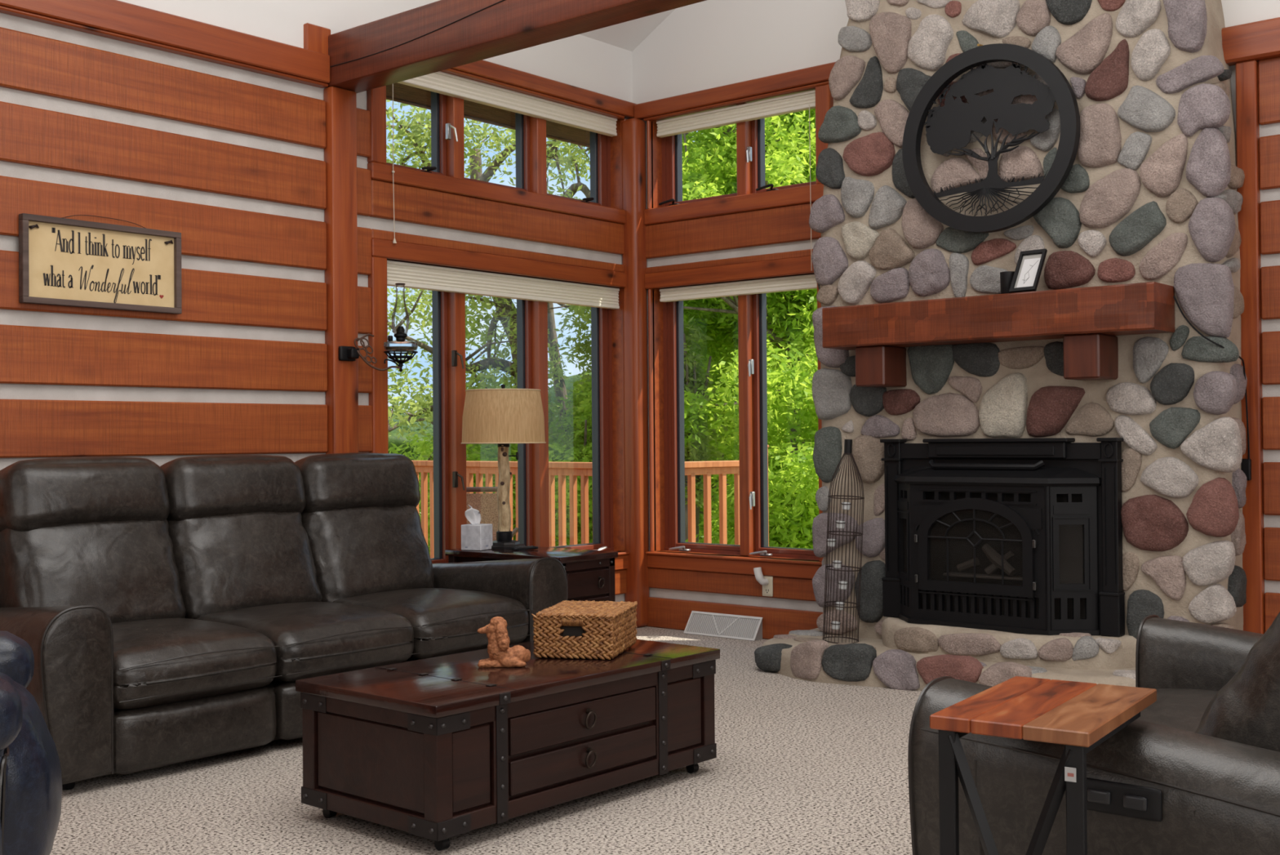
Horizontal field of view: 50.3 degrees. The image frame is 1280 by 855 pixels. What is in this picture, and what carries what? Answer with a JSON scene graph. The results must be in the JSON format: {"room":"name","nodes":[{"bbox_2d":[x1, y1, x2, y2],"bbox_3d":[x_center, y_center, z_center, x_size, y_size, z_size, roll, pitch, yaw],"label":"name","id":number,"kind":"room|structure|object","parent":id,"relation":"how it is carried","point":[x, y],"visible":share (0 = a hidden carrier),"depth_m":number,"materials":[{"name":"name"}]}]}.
{"room":"living room","nodes":[
{"label":"living room","id":0,"kind":"room"},
{"bbox_2d":[0,0,632,601],"bbox_3d":[-3.089,-0.632,5.277,0.212,3.800,9.700,-1,-1,40],"label":"wall","id":1,"kind":"structure","parent":0,"point":[229,160],"depth_m":6.40,"materials":[{"name":"brown wood"}]},
{"bbox_2d":[18,213,182,314],"bbox_3d":[-2.349,-0.722,5.967,0.038,0.404,0.736,-1,-1,40],"label":"sign","id":2,"kind":"object","parent":1,"relation":"attached to","point":[63,261],"visible":1,"depth_m":5.95,"materials":[{"name":"brown wood"}]},
{"bbox_2d":[0,0,329,88],"bbox_3d":[-3.858,-1.818,4.206,0.070,0.142,7.068,-1,-1,40],"label":"trim","id":3,"kind":"structure","parent":1,"relation":"attached to","point":[116,16],"depth_m":6.26,"materials":[{"name":"brown wood"}]},
{"bbox_2d":[303,22,330,54],"bbox_3d":[-1.636,-1.953,6.886,0.050,0.145,0.150,-1,-1,40],"label":"trim","id":4,"kind":"structure","parent":1,"relation":"attached to","point":[315,37],"depth_m":6.86,"materials":[{"name":"brown wood"}]},
{"bbox_2d":[366,85,386,164],"bbox_3d":[-1.389,-1.682,7.181,0.046,0.585,0.100,-1,-1,40],"label":"trim","id":5,"kind":"structure","parent":1,"relation":"attached to","point":[376,97],"depth_m":7.16,"materials":[{"name":"brown wood"}]},
{"bbox_2d":[368,256,388,453],"bbox_3d":[-1.376,-0.052,7.167,0.046,1.685,0.100,-1,-1,40],"label":"trim","id":6,"kind":"structure","parent":1,"relation":"attached to","point":[377,280],"depth_m":7.15,"materials":[{"name":"brown wood"}]},
{"bbox_2d":[386,83,590,147],"bbox_3d":[-1.411,-2.132,7.819,0.435,0.385,4.750,-1,-1,40],"label":"roof eave","id":7,"kind":"object","parent":1,"relation":"attached to","point":[404,94],"visible":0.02,"depth_m":8.55,"materials":[{"name":"brown wood"}]},
{"bbox_2d":[367,161,625,223],"bbox_3d":[-0.756,-1.345,7.932,0.048,0.087,2.065,-1,-1,40],"label":"trim","id":8,"kind":"structure","parent":1,"relation":"attached to","point":[379,171],"depth_m":7.78,"materials":[{"name":"brown wood"}]},
{"bbox_2d":[356,25,636,209],"bbox_3d":[-0.829,-1.725,7.994,0.265,0.715,2.235,-1,-1,40],"label":"window","id":9,"kind":"structure","parent":1,"relation":"in","point":[447,145],"depth_m":8.22,"materials":[{"name":"brown wood"}]},
{"bbox_2d":[391,84,396,243],"bbox_3d":[-1.305,-1.403,7.219,0.019,0.855,0.024,-1,-1,40],"label":"shade cord","id":10,"kind":"object","parent":9,"relation":"hanging from","point":[393,171],"visible":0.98,"depth_m":7.21,"materials":[{"name":"white fabric"}]},
{"bbox_2d":[396,71,617,137],"bbox_3d":[-0.776,-1.918,7.986,0.055,0.110,1.910,-1,-1,40],"label":"window shade","id":11,"kind":"object","parent":9,"relation":"attached to","point":[441,82],"visible":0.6,"depth_m":7.99,"materials":[{"name":"beige fabric"}]},
{"bbox_2d":[371,238,626,288],"bbox_3d":[-0.753,-0.941,7.928,0.048,0.095,2.065,-1,-1,40],"label":"trim","id":12,"kind":"structure","parent":1,"relation":"attached to","point":[405,251],"depth_m":7.78,"materials":[{"name":"brown wood"}]},
{"bbox_2d":[386,258,630,563],"bbox_3d":[-0.814,-0.051,7.982,0.265,1.723,2.070,-1,-1,40],"label":"window","id":13,"kind":"structure","parent":1,"relation":"in","point":[449,388],"depth_m":8.21,"materials":[{"name":"brown wood"}]},
{"bbox_2d":[386,260,619,309],"bbox_3d":[-0.764,-0.823,7.980,0.055,0.130,1.920,-1,-1,40],"label":"window shade","id":14,"kind":"object","parent":13,"relation":"attached to","point":[416,276],"visible":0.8,"depth_m":7.88,"materials":[{"name":"beige fabric"}]},
{"bbox_2d":[327,0,706,93],"bbox_3d":[0.837,-1.896,5.017,6.200,0.262,0.201,-1,-1,40],"label":"ceiling beam","id":15,"kind":"structure","parent":1,"relation":"attached to","point":[441,35],"depth_m":6.33,"materials":[{"name":"brown wood"}]},
{"bbox_2d":[614,554,627,569],"bbox_3d":[-0.739,0.853,7.914,0.048,0.093,2.065,-1,-1,40],"label":"trim","id":16,"kind":"structure","parent":1,"relation":"attached to","point":[621,562],"depth_m":8.62,"materials":[{"name":"brown wood"}]},
{"bbox_2d":[49,626,921,854],"bbox_3d":[0.415,1.276,2.349,9.500,0.120,9.900,-1,-1,40],"label":"floor","id":17,"kind":"structure","parent":0,"point":[800,766],"depth_m":4.52,"materials":[{"name":"carpet"}]},
{"bbox_2d":[0,630,62,854],"bbox_3d":[-1.843,0.731,3.023,1.032,1.017,0.910,0,-1,-22],"label":"recliner","id":18,"kind":"object","parent":17,"relation":"on","point":[31,777],"visible":1,"depth_m":3.03,"materials":[{"name":"leather"}]},
{"bbox_2d":[0,756,8,801],"bbox_3d":[-1.737,0.779,3.066,0.680,0.258,0.500,0,-1,-22],"label":"seat cushion","id":19,"kind":"object","parent":18,"relation":"on","point":[4,797],"depth_m":2.94,"materials":[{"name":"leather"}]},
{"bbox_2d":[0,452,568,789],"bbox_3d":[-1.599,0.689,5.888,1.210,1.144,2.582,-1,-1,40],"label":"reclining sofa","id":20,"kind":"object","parent":17,"relation":"on","point":[171,612],"visible":0.95,"depth_m":5.51,"materials":[{"name":"brown leather"}]},
{"bbox_2d":[0,519,185,622],"bbox_3d":[-2.231,0.624,5.515,0.446,0.561,0.694,-1,-1,40],"label":"cushion","id":21,"kind":"object","parent":20,"relation":"on","point":[131,570],"depth_m":5.37,"materials":[{"name":"brown leather"}]},
{"bbox_2d":[111,617,276,709],"bbox_3d":[-1.878,0.891,5.220,0.784,0.274,0.688,-1,-1,40],"label":"seat cushion","id":22,"kind":"object","parent":20,"relation":"on","point":[158,663],"depth_m":5.01,"materials":[{"name":"brown leather"}]},
{"bbox_2d":[167,511,322,618],"bbox_3d":[-1.787,0.623,6.044,0.443,0.566,0.694,-1,-1,40],"label":"cushion","id":23,"kind":"object","parent":20,"relation":"on","point":[225,561],"depth_m":5.88,"materials":[{"name":"brown leather"}]},
{"bbox_2d":[196,601,413,681],"bbox_3d":[-1.436,0.892,5.750,0.783,0.274,0.688,-1,-1,40],"label":"seat cushion","id":24,"kind":"object","parent":20,"relation":"on","point":[313,638],"depth_m":5.53,"materials":[{"name":"brown leather"}]},
{"bbox_2d":[301,505,434,602],"bbox_3d":[-1.342,0.625,6.571,0.451,0.556,0.694,-1,-1,40],"label":"cushion","id":25,"kind":"object","parent":20,"relation":"on","point":[357,550],"depth_m":6.39,"materials":[{"name":"brown leather"}]},
{"bbox_2d":[332,587,528,658],"bbox_3d":[-0.993,0.893,6.279,0.784,0.274,0.688,-1,-1,40],"label":"seat cushion","id":26,"kind":"object","parent":20,"relation":"on","point":[447,620],"depth_m":6.06,"materials":[{"name":"brown leather"}]},
{"bbox_2d":[323,86,358,453],"bbox_3d":[-1.526,-0.231,6.968,0.075,3.000,0.162,-1,-1,40],"label":"timber post","id":27,"kind":"object","parent":17,"relation":"on","point":[340,149],"visible":0.56,"depth_m":6.93,"materials":[{"name":"brown wood"}]},
{"bbox_2d":[338,283,417,371],"bbox_3d":[-1.347,-0.515,7.014,0.399,0.456,0.178,0,0,-10],"label":"sconce","id":28,"kind":"object","parent":27,"relation":"attached to","point":[345,353],"visible":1,"depth_m":7.00,"materials":[{"name":"black metal"}]},
{"bbox_2d":[295,639,719,850],"bbox_3d":[-0.399,1.019,4.617,0.690,0.446,1.340,-1,-1,41],"label":"trunk coffee table","id":29,"kind":"object","parent":17,"relation":"on","point":[437,748],"visible":0.85,"depth_m":4.25,"materials":[{"name":"brown wood"}]},
{"bbox_2d":[477,616,530,667],"bbox_3d":[-0.456,0.719,4.569,0.178,0.170,0.088,0,0,-4],"label":"figurine","id":30,"kind":"object","parent":29,"relation":"on","point":[500,655],"visible":1,"depth_m":4.54,"materials":[{"name":"ceramic"}]},
{"bbox_2d":[531,600,637,659],"bbox_3d":[-0.191,0.721,4.885,0.295,0.160,0.403,-1,0,12],"label":"box","id":31,"kind":"object","parent":29,"relation":"on","point":[596,629],"visible":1,"depth_m":4.71,"materials":[{"name":"brown wicker"}]},
{"bbox_2d":[444,545,617,601],"bbox_3d":[-0.573,0.958,7.212,0.863,0.612,0.444,-1,-1,40],"label":"end table","id":32,"kind":"object","parent":17,"relation":"on","point":[590,573],"visible":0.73,"depth_m":7.01,"materials":[{"name":"brown wood"}]},
{"bbox_2d":[461,504,492,550],"bbox_3d":[-0.885,0.532,7.284,0.125,0.245,0.172,-1,-1,25],"label":"tissue box","id":33,"kind":"object","parent":32,"relation":"on","point":[475,535],"visible":1,"depth_m":7.26,"materials":[{"name":"grey cardboard"}]},
{"bbox_2d":[461,384,546,549],"bbox_3d":[-0.742,0.210,7.414,0.462,0.890,0.462,-1,-1,40],"label":"table lamp","id":34,"kind":"object","parent":32,"relation":"on","point":[502,416],"visible":0.98,"depth_m":7.25,"materials":[{"name":"beige fabric"}]},
{"bbox_2d":[511,545,537,550],"bbox_3d":[-0.616,0.641,7.267,0.145,0.019,0.045,0,-1,-32],"label":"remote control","id":35,"kind":"object","parent":32,"relation":"on","point":[516,548],"visible":1,"depth_m":7.25,"materials":[{"name":"black plastic"}]},
{"bbox_2d":[621,118,649,626],"bbox_3d":[-0.029,-0.350,8.719,0.132,3.245,0.132,-1,-1,40],"label":"post","id":36,"kind":"object","parent":17,"relation":"on","point":[633,130],"visible":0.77,"depth_m":8.67,"materials":[{"name":"brown wood"}]},
{"bbox_2d":[683,610,763,640],"bbox_3d":[0.502,1.199,8.253,0.530,0.131,0.099,-1,-1,40],"label":"floor vent","id":37,"kind":"object","parent":17,"relation":"in","point":[700,623],"visible":1,"depth_m":8.24,"materials":[{"name":"grey metal"}]},
{"bbox_2d":[754,616,1136,690],"bbox_3d":[1.619,1.110,6.713,2.287,0.286,1.058,-1,-1,40],"label":"stone hearth","id":38,"kind":"object","parent":17,"relation":"on","point":[908,655],"visible":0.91,"depth_m":6.47,"materials":[{"name":"beige stone"}]},
{"bbox_2d":[822,439,864,643],"bbox_3d":[1.069,0.595,7.170,0.234,1.067,0.192,-1,-1,40],"label":"cage","id":39,"kind":"object","parent":38,"relation":"on","point":[830,542],"visible":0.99,"depth_m":7.13,"materials":[{"name":"brown metal"}]},
{"bbox_2d":[826,538,835,546],"bbox_3d":[1.006,0.605,7.151,0.045,0.040,0.046,-1,-1,40],"label":"candle cup","id":40,"kind":"object","parent":39,"relation":"on","point":[830,542],"depth_m":7.13,"materials":[{"name":"white glass"}]},
{"bbox_2d":[831,621,839,629],"bbox_3d":[1.026,1.037,7.134,0.045,0.040,0.046,-1,-1,40],"label":"candle cup","id":41,"kind":"object","parent":39,"relation":"on","point":[835,624],"depth_m":7.12,"materials":[{"name":"white glass"}]},
{"bbox_2d":[832,560,840,568],"bbox_3d":[1.033,0.717,7.129,0.045,0.040,0.046,-1,-1,40],"label":"candle cup","id":42,"kind":"object","parent":39,"relation":"on","point":[836,563],"depth_m":7.11,"materials":[{"name":"white glass"}]},
{"bbox_2d":[835,601,844,609],"bbox_3d":[1.045,0.933,7.119,0.045,0.040,0.046,-1,-1,40],"label":"candle cup","id":43,"kind":"object","parent":39,"relation":"on","point":[839,605],"depth_m":7.10,"materials":[{"name":"white glass"}]},
{"bbox_2d":[835,520,844,528],"bbox_3d":[1.048,0.508,7.116,0.045,0.040,0.046,-1,-1,40],"label":"candle cup","id":44,"kind":"object","parent":39,"relation":"on","point":[839,524],"depth_m":7.10,"materials":[{"name":"white glass"}]},
{"bbox_2d":[838,581,847,589],"bbox_3d":[1.060,0.824,7.106,0.045,0.040,0.046,-1,-1,40],"label":"candle cup","id":45,"kind":"object","parent":39,"relation":"on","point":[842,584],"depth_m":7.09,"materials":[{"name":"white glass"}]},
{"bbox_2d":[841,502,850,510],"bbox_3d":[1.075,0.409,7.094,0.045,0.040,0.046,-1,-1,40],"label":"candle cup","id":46,"kind":"object","parent":39,"relation":"on","point":[845,505],"depth_m":7.08,"materials":[{"name":"white glass"}]},
{"bbox_2d":[880,437,1124,636],"bbox_3d":[1.717,0.517,6.690,1.254,0.926,0.237,-1,-1,40],"label":"insert","id":47,"kind":"object","parent":38,"relation":"on","point":[1024,535],"visible":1,"depth_m":6.59,"materials":[{"name":"black metal"}]},
{"bbox_2d":[897,459,1099,478],"bbox_3d":[1.691,0.201,6.703,1.099,0.084,0.182,-1,-1,40],"label":"hood","id":48,"kind":"object","parent":47,"relation":"attached to","point":[907,468],"depth_m":6.64,"materials":[{"name":"black metal"}]},
{"bbox_2d":[808,0,1247,639],"bbox_3d":[1.894,-1.458,6.911,2.257,5.400,0.406,-1,-1,40],"label":"chimney","id":49,"kind":"object","parent":17,"relation":"on","point":[1148,193],"visible":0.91,"depth_m":6.53,"materials":[{"name":"grey stone"}]},
{"bbox_2d":[822,281,1174,386],"bbox_3d":[1.709,-0.428,6.694,1.722,0.416,0.294,-1,-1,40],"label":"mantel shelf","id":50,"kind":"object","parent":49,"relation":"attached to","point":[1088,321],"visible":1,"depth_m":6.48,"materials":[{"name":"brown wood"}]},
{"bbox_2d":[1000,271,1014,293],"bbox_3d":[1.788,-0.696,6.612,0.075,0.115,0.076,-1,-1,40],"label":"candle cup","id":51,"kind":"object","parent":50,"relation":"on","point":[1006,277],"visible":0.64,"depth_m":6.58,"materials":[{"name":"black metal"}]},
{"bbox_2d":[1008,248,1047,293],"bbox_3d":[1.857,-0.748,6.513,0.136,0.214,0.163,-1,-1,40],"label":"picture frame","id":52,"kind":"object","parent":50,"relation":"on","point":[1029,265],"visible":1,"depth_m":6.51,"materials":[{"name":"black wood"}]},
{"bbox_2d":[1173,295,1251,479],"bbox_3d":[2.665,-0.178,6.197,0.429,0.847,0.188,0,-1,-23],"label":"cable","id":53,"kind":"object","parent":50,"relation":"hanging from","point":[1246,464],"visible":0.88,"depth_m":6.32,"materials":[{"name":"black rubber"}]},
{"bbox_3d":[1.710,-1.919,6.845,0.012,0.017,0.046,-1,-1,40],"label":"nail","id":54,"kind":"object","parent":49,"relation":"attached to","visible":0},
{"bbox_2d":[902,43,1079,233],"bbox_3d":[1.722,-1.428,6.746,0.922,0.922,0.050,-1,-1,40],"label":"wall art","id":55,"kind":"object","parent":54,"relation":"hanging from","point":[949,126],"visible":1,"depth_m":6.74,"materials":[{"name":"black metal"}]},
{"bbox_2d":[929,675,1156,854],"bbox_3d":[0.801,0.875,2.659,0.294,0.681,0.490,-1,-1,34],"label":"table","id":56,"kind":"object","parent":17,"relation":"on","point":[1080,716],"visible":1,"depth_m":2.52,"materials":[{"name":"brown wood"}]},
{"bbox_2d":[1067,772,1073,776],"bbox_3d":[0.759,0.612,2.401,0.011,0.006,0.001,-1,-1,33],"label":"print","id":57,"kind":"object","parent":56,"relation":"on","point":[1069,774],"depth_m":2.40},
{"bbox_2d":[907,611,1279,854],"bbox_3d":[1.511,0.628,3.171,1.216,1.173,1.627,-1,-1,40],"label":"armchair","id":58,"kind":"object","parent":17,"relation":"on","point":[1197,772],"visible":0.84,"depth_m":2.72,"materials":[{"name":"brown leather"}]},
{"bbox_2d":[1086,777,1162,821],"bbox_3d":[0.921,0.715,2.623,0.165,0.062,0.012,-1,-1,40],"label":"switch plate","id":59,"kind":"object","parent":58,"relation":"attached to","point":[1108,798],"depth_m":2.61,"materials":[{"name":"black plastic"}]},
{"bbox_2d":[1137,688,1217,732],"bbox_3d":[1.354,0.835,3.311,0.784,0.274,1.098,-1,-1,40],"label":"seat cushion","id":60,"kind":"object","parent":58,"relation":"on","point":[1184,708],"depth_m":3.40,"materials":[{"name":"brown leather"}]},
{"bbox_2d":[1195,611,1279,751],"bbox_3d":[1.633,0.571,3.079,0.492,0.547,1.104,-1,-1,40],"label":"cushion","id":61,"kind":"object","parent":58,"relation":"on","point":[1246,709],"depth_m":2.73,"materials":[{"name":"brown leather"}]},
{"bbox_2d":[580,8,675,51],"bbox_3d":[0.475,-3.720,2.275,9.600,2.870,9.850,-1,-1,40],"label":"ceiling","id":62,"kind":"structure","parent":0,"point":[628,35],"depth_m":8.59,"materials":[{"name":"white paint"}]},
{"bbox_2d":[631,0,1279,639],"bbox_3d":[3.468,-1.888,5.986,9.400,6.220,0.212,-1,-1,40],"label":"wall","id":63,"kind":"structure","parent":0,"point":[781,232],"depth_m":8.13,"materials":[{"name":"brown wood"}]},
{"bbox_2d":[644,255,813,288],"bbox_3d":[0.614,-0.941,8.238,1.490,0.098,0.048,-1,-1,40],"label":"trim","id":64,"kind":"structure","parent":63,"relation":"attached to","point":[796,265],"depth_m":8.26,"materials":[{"name":"brown wood"}]},
{"bbox_2d":[644,272,822,564],"bbox_3d":[0.680,-0.055,8.301,1.490,1.713,0.265,-1,-1,40],"label":"window","id":65,"kind":"structure","parent":63,"relation":"in","point":[668,338],"depth_m":8.56,"materials":[{"name":"brown wood"}]},
{"bbox_2d":[659,274,817,302],"bbox_3d":[0.599,-0.846,8.307,1.195,0.080,0.055,-1,-1,40],"label":"window shade","id":66,"kind":"object","parent":65,"relation":"attached to","point":[801,282],"visible":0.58,"depth_m":8.27,"materials":[{"name":"beige fabric"}]},
{"bbox_2d":[644,183,823,225],"bbox_3d":[0.611,-1.352,8.242,1.490,0.100,0.048,-1,-1,40],"label":"trim","id":67,"kind":"structure","parent":63,"relation":"attached to","point":[801,194],"depth_m":8.24,"materials":[{"name":"brown wood"}]},
{"bbox_2d":[647,554,822,578],"bbox_3d":[0.628,0.841,8.223,1.490,0.085,0.048,-1,-1,40],"label":"trim","id":68,"kind":"structure","parent":63,"relation":"attached to","point":[681,562],"depth_m":8.25,"materials":[{"name":"brown wood"}]},
{"bbox_2d":[634,62,835,208],"bbox_3d":[0.699,-1.730,8.288,1.705,0.697,0.265,-1,-1,40],"label":"window","id":69,"kind":"structure","parent":63,"relation":"in","point":[667,180],"depth_m":8.34,"materials":[{"name":"brown wood"}]},
{"bbox_2d":[656,89,815,137],"bbox_3d":[0.585,-1.909,8.321,1.210,0.097,0.055,-1,-1,40],"label":"window shade","id":70,"kind":"object","parent":69,"relation":"attached to","point":[797,102],"visible":0.84,"depth_m":8.28,"materials":[{"name":"beige fabric"}]},
{"bbox_2d":[762,575,773,596],"bbox_3d":[0.758,0.943,8.097,0.075,0.120,0.010,-1,-1,40],"label":"power outlet","id":71,"kind":"object","parent":63,"relation":"attached to","point":[767,590],"visible":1,"depth_m":8.09,"materials":[{"name":"beige plastic"}]},
{"bbox_2d":[753,566,768,585],"bbox_3d":[0.716,0.882,8.087,0.080,0.110,0.064,-1,-1,40],"label":"plug","id":72,"kind":"object","parent":71,"relation":"attached to","point":[758,574],"visible":1,"depth_m":8.07,"materials":[{"name":"white plastic"}]},
{"bbox_2d":[808,104,812,271],"bbox_3d":[0.984,-1.383,7.857,0.009,0.960,0.004,-1,-1,40],"label":"shade cord","id":73,"kind":"object","parent":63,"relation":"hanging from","point":[809,104],"visible":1,"depth_m":7.86,"materials":[{"name":"white fabric"}]},
{"bbox_2d":[817,283,823,561],"bbox_3d":[1.079,-0.061,7.850,0.100,1.675,0.046,-1,-1,40],"label":"trim","id":74,"kind":"structure","parent":63,"relation":"attached to","point":[819,304],"depth_m":7.86,"materials":[{"name":"brown wood"}]},
{"bbox_2d":[815,84,833,184],"bbox_3d":[1.066,-1.688,7.864,0.100,0.570,0.046,-1,-1,40],"label":"trim","id":75,"kind":"structure","parent":63,"relation":"attached to","point":[824,99],"depth_m":7.85,"materials":[{"name":"brown wood"}]},
{"bbox_2d":[1235,59,1264,633],"bbox_3d":[2.853,-0.240,6.364,0.090,2.940,0.055,-1,-1,40],"label":"trim","id":76,"kind":"structure","parent":63,"relation":"attached to","point":[1247,126],"depth_m":6.34,"materials":[{"name":"brown wood"}]},
{"bbox_2d":[1221,17,1279,66],"bbox_3d":[4.874,-1.824,4.660,5.545,0.168,0.085,-1,-1,40],"label":"trim","id":77,"kind":"structure","parent":63,"relation":"attached to","point":[1257,41],"depth_m":6.31,"materials":[{"name":"brown wood"}]},
{"label":"outside","id":78,"kind":"structure","parent":0,"visible":0},
{"label":"meadow","id":79,"kind":"object","parent":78,"visible":0},
{"bbox_2d":[387,386,431,422],"bbox_3d":[-16.235,1.232,76.035,23.666,7.283,23.991,0,0,0],"label":"trees","id":80,"kind":"object","parent":79,"relation":"on","point":[404,415],"visible":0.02,"depth_m":74.87,"materials":[{"name":"green plant"}]},
{"bbox_2d":[387,401,433,460],"bbox_3d":[-11.827,1.338,70.180,18.706,5.911,18.541,-1,-1,40],"label":"trees","id":81,"kind":"object","parent":79,"relation":"on","point":[393,438],"visible":0.04,"depth_m":62.40,"materials":[{"name":"green plant"}]},
{"bbox_2d":[388,404,592,555],"bbox_3d":[-1.277,1.337,14.429,2.919,3.215,2.996,0,0,-10],"label":"bush","id":82,"kind":"object","parent":79,"relation":"on","point":[422,449],"visible":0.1,"depth_m":13.81,"materials":[{"name":"green plant"}]},
{"bbox_2d":[514,372,591,524],"bbox_3d":[-1.570,1.068,33.987,5.587,4.909,5.402,-1,-1,40],"label":"trees","id":83,"kind":"object","parent":79,"relation":"on","point":[574,378],"visible":0.02,"depth_m":33.33,"materials":[{"name":"green plant"}]},
{"bbox_2d":[466,374,714,538],"bbox_3d":[-0.665,1.160,14.939,3.031,3.566,2.661,0,0,-2],"label":"bush","id":84,"kind":"object","parent":79,"relation":"on","point":[584,418],"visible":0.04,"depth_m":14.26,"materials":[{"name":"green plant"}]},
{"bbox_2d":[561,311,791,542],"bbox_3d":[0.608,0.598,15.576,3.124,4.668,2.972,0,-1,-41],"label":"bush","id":85,"kind":"object","parent":79,"relation":"on","point":[725,353],"visible":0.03,"depth_m":14.87,"materials":[{"name":"green plant"}]},
{"bbox_2d":[587,108,817,455],"bbox_3d":[1.014,-1.005,14.197,3.450,6.913,4.453,-1,-1,27],"label":"tree","id":86,"kind":"object","parent":79,"relation":"on","point":[789,322],"visible":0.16,"depth_m":13.13,"materials":[{"name":"green plant"}]},
{"bbox_2d":[683,315,728,542],"bbox_3d":[0.357,0.890,13.418,1.029,4.042,0.982,-1,-1,40],"label":"tree","id":87,"kind":"object","parent":79,"relation":"on","point":[692,378],"visible":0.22,"depth_m":13.28,"materials":[{"name":"green plant"}]},
{"bbox_2d":[682,116,814,460],"bbox_3d":[1.623,-1.371,18.096,3.214,7.998,3.213,0,0,-12],"label":"tree","id":88,"kind":"object","parent":79,"relation":"on","point":[690,137],"visible":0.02,"depth_m":17.72,"materials":[{"name":"green plant"}]},
{"bbox_2d":[684,339,818,548],"bbox_3d":[1.652,1.030,12.554,2.314,3.741,2.255,0,-1,-37],"label":"bush","id":89,"kind":"object","parent":79,"relation":"on","point":[793,480],"visible":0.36,"depth_m":12.12,"materials":[{"name":"green plant"}]},
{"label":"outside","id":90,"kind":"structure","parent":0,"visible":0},
{"bbox_2d":[465,139,591,444],"bbox_3d":[-0.981,-1.824,15.247,2.128,5.237,1.749,0,-1,-37],"label":"tree","id":91,"kind":"object","parent":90,"point":[584,348],"visible":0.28,"depth_m":15.45,"materials":[{"name":"green plant"}]},
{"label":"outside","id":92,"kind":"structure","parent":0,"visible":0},
{"bbox_2d":[386,99,590,506],"bbox_3d":[-2.122,-1.108,14.337,2.944,5.215,3.344,-1,-1,43],"label":"tree","id":93,"kind":"object","parent":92,"point":[506,310],"visible":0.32,"depth_m":14.03,"materials":[{"name":"green plant"}]},
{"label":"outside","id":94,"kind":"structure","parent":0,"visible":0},
{"bbox_3d":[-1.806,1.355,9.478,4.037,0.035,5.200,-1,-1,40],"label":"deck","id":95,"kind":"object","parent":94,"visible":0},
{"bbox_2d":[466,486,518,541],"bbox_3d":[-1.019,0.849,8.712,0.488,0.961,0.687,0,0,0],"label":"patio chair","id":96,"kind":"object","parent":95,"relation":"on","point":[486,504],"visible":0.1,"depth_m":8.41,"materials":[{"name":"brown metal"}]},
{"bbox_2d":[412,460,592,558],"bbox_3d":[-1.187,0.754,10.834,0.110,0.970,3.241,0,-1,-44],"label":"deck railing","id":97,"kind":"object","parent":95,"relation":"on","point":[584,469],"visible":0.16,"depth_m":10.28,"materials":[{"name":"brown wood"}]},
{"bbox_2d":[767,444,768,546],"bbox_3d":[0.937,0.729,10.449,0.085,1.190,0.085,-1,-1,40],"label":"railing post","id":98,"kind":"object","parent":95,"relation":"on","point":[767,445],"visible":0.14,"depth_m":10.45,"materials":[{"name":"brown wood"}]},
{"bbox_2d":[684,460,739,544],"bbox_3d":[0.436,0.735,10.040,1.229,0.970,0.110,0,-1,-39],"label":"deck railing","id":99,"kind":"object","parent":98,"relation":"attached to","point":[722,468],"visible":0.21,"depth_m":10.08,"materials":[{"name":"brown wood"}]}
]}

